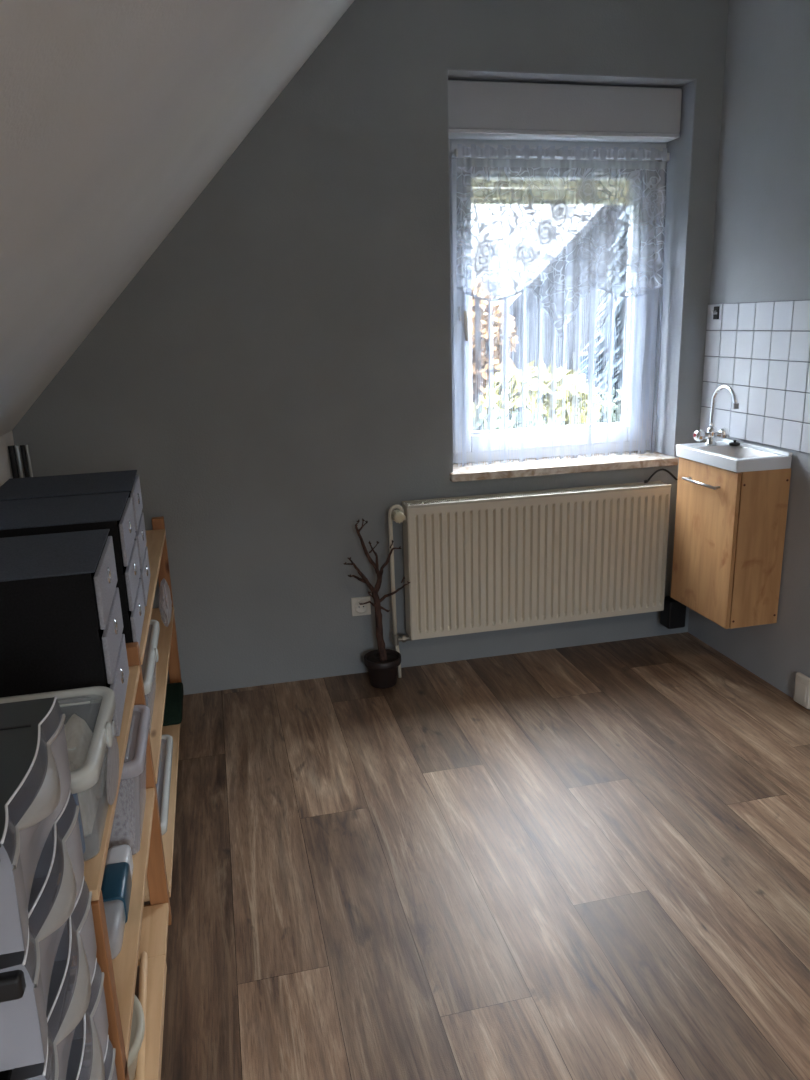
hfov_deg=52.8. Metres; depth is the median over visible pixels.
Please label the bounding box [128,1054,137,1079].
tub
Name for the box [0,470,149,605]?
drawer organizer
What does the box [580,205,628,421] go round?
spruce tree
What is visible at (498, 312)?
autumn tree
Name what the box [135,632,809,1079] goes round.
floor
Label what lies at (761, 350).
tile backsplash
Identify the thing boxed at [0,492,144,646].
drawer organizer
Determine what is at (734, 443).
plug
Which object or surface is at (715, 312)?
wall hook
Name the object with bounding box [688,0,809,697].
wall
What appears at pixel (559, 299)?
window view
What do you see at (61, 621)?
drawer organizer
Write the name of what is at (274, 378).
wall
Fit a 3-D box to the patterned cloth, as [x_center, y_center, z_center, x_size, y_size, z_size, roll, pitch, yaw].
[-0.703,0.562,1.773,0.219,0.157,0.205,-5,15,-13]
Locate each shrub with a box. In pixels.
[474,357,601,426]
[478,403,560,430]
[581,387,621,422]
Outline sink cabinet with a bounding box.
[671,457,790,628]
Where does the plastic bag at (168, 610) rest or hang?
hanging from the shelving unit
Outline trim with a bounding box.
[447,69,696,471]
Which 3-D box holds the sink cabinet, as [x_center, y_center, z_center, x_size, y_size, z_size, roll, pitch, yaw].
[1.288,-0.008,3.302,0.260,0.620,0.402,-5,15,-13]
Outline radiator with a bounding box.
[388,481,671,677]
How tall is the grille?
0.010 m
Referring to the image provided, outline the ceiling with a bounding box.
[0,0,353,436]
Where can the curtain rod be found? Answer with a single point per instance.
(455, 154)
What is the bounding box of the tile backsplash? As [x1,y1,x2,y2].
[700,300,809,453]
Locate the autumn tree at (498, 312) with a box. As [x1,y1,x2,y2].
[472,281,518,403]
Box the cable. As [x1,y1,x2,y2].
[644,468,677,482]
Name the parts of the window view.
pane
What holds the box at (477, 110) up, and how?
attached to the wall at (274, 378)
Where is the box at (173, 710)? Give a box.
[163,682,183,725]
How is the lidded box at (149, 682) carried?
on the shelving unit
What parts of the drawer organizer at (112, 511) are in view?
panel, drawer, drawer, drawer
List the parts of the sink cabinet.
handle, door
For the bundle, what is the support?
on the drawer organizer at (115, 481)
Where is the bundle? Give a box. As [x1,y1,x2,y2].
[8,445,32,477]
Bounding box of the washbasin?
[676,439,791,471]
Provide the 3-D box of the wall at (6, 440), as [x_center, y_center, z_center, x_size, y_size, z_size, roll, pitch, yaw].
[-0.910,0.831,0.692,0.200,1.220,5.117,-5,15,-13]
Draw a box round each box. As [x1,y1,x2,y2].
[121,705,150,849]
[143,620,159,733]
[160,734,172,834]
[163,682,183,725]
[448,80,681,142]
[793,672,809,708]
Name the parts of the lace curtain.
lace panel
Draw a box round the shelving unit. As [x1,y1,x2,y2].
[83,517,181,1079]
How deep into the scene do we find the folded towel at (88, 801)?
1.26 m
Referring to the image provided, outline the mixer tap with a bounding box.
[693,385,738,445]
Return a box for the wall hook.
[711,306,719,318]
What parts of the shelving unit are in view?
post, post, rail, post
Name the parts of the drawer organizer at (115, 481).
panel, drawer, drawer, drawer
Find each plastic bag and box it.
[106,736,118,804]
[159,578,171,626]
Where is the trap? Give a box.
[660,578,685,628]
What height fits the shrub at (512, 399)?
4.034 m
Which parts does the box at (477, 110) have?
rail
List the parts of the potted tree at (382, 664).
pot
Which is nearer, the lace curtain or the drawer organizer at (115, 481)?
the drawer organizer at (115, 481)
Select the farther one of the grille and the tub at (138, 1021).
the grille
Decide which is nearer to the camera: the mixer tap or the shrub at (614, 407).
the mixer tap
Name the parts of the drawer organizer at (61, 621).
panel, drawer, drawer, drawer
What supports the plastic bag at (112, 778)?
on the shelving unit
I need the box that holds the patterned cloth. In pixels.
[108,777,137,849]
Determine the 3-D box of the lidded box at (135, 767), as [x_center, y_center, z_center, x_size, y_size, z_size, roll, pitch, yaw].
[-0.706,0.535,1.764,0.304,0.222,0.287,-5,15,-13]
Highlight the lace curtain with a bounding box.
[457,144,666,466]
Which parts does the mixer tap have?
handle, spout, handle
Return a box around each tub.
[127,995,144,1079]
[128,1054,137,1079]
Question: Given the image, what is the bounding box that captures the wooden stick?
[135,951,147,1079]
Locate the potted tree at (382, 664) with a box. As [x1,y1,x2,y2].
[343,518,409,688]
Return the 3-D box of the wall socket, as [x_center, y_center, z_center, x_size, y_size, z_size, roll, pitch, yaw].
[-0.185,0.280,3.441,0.082,0.082,0.014,-5,15,-13]
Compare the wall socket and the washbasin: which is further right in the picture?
the washbasin
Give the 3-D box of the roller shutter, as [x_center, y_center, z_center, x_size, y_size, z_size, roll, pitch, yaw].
[0.595,-1.554,3.474,1.011,0.230,0.024,-5,15,-13]
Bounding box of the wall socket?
[351,596,370,615]
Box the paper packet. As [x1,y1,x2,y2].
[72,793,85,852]
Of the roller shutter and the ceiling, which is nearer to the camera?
the ceiling
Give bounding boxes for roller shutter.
[471,179,629,204]
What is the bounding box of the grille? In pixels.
[402,481,671,508]
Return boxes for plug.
[729,440,739,445]
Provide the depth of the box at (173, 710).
3.00 m
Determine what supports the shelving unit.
on the floor
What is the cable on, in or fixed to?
on the radiator
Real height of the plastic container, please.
0.062 m
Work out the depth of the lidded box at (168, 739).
2.41 m
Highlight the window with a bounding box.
[449,139,677,481]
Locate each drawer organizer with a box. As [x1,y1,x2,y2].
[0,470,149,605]
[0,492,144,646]
[0,529,128,735]
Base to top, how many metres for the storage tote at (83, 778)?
0.146 m
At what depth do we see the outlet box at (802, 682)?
3.09 m
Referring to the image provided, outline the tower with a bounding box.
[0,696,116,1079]
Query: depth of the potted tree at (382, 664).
3.33 m
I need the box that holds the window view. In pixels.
[471,188,627,398]
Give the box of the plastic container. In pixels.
[101,845,132,959]
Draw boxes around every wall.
[0,431,13,486]
[12,0,728,694]
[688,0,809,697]
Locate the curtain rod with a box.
[452,149,669,160]

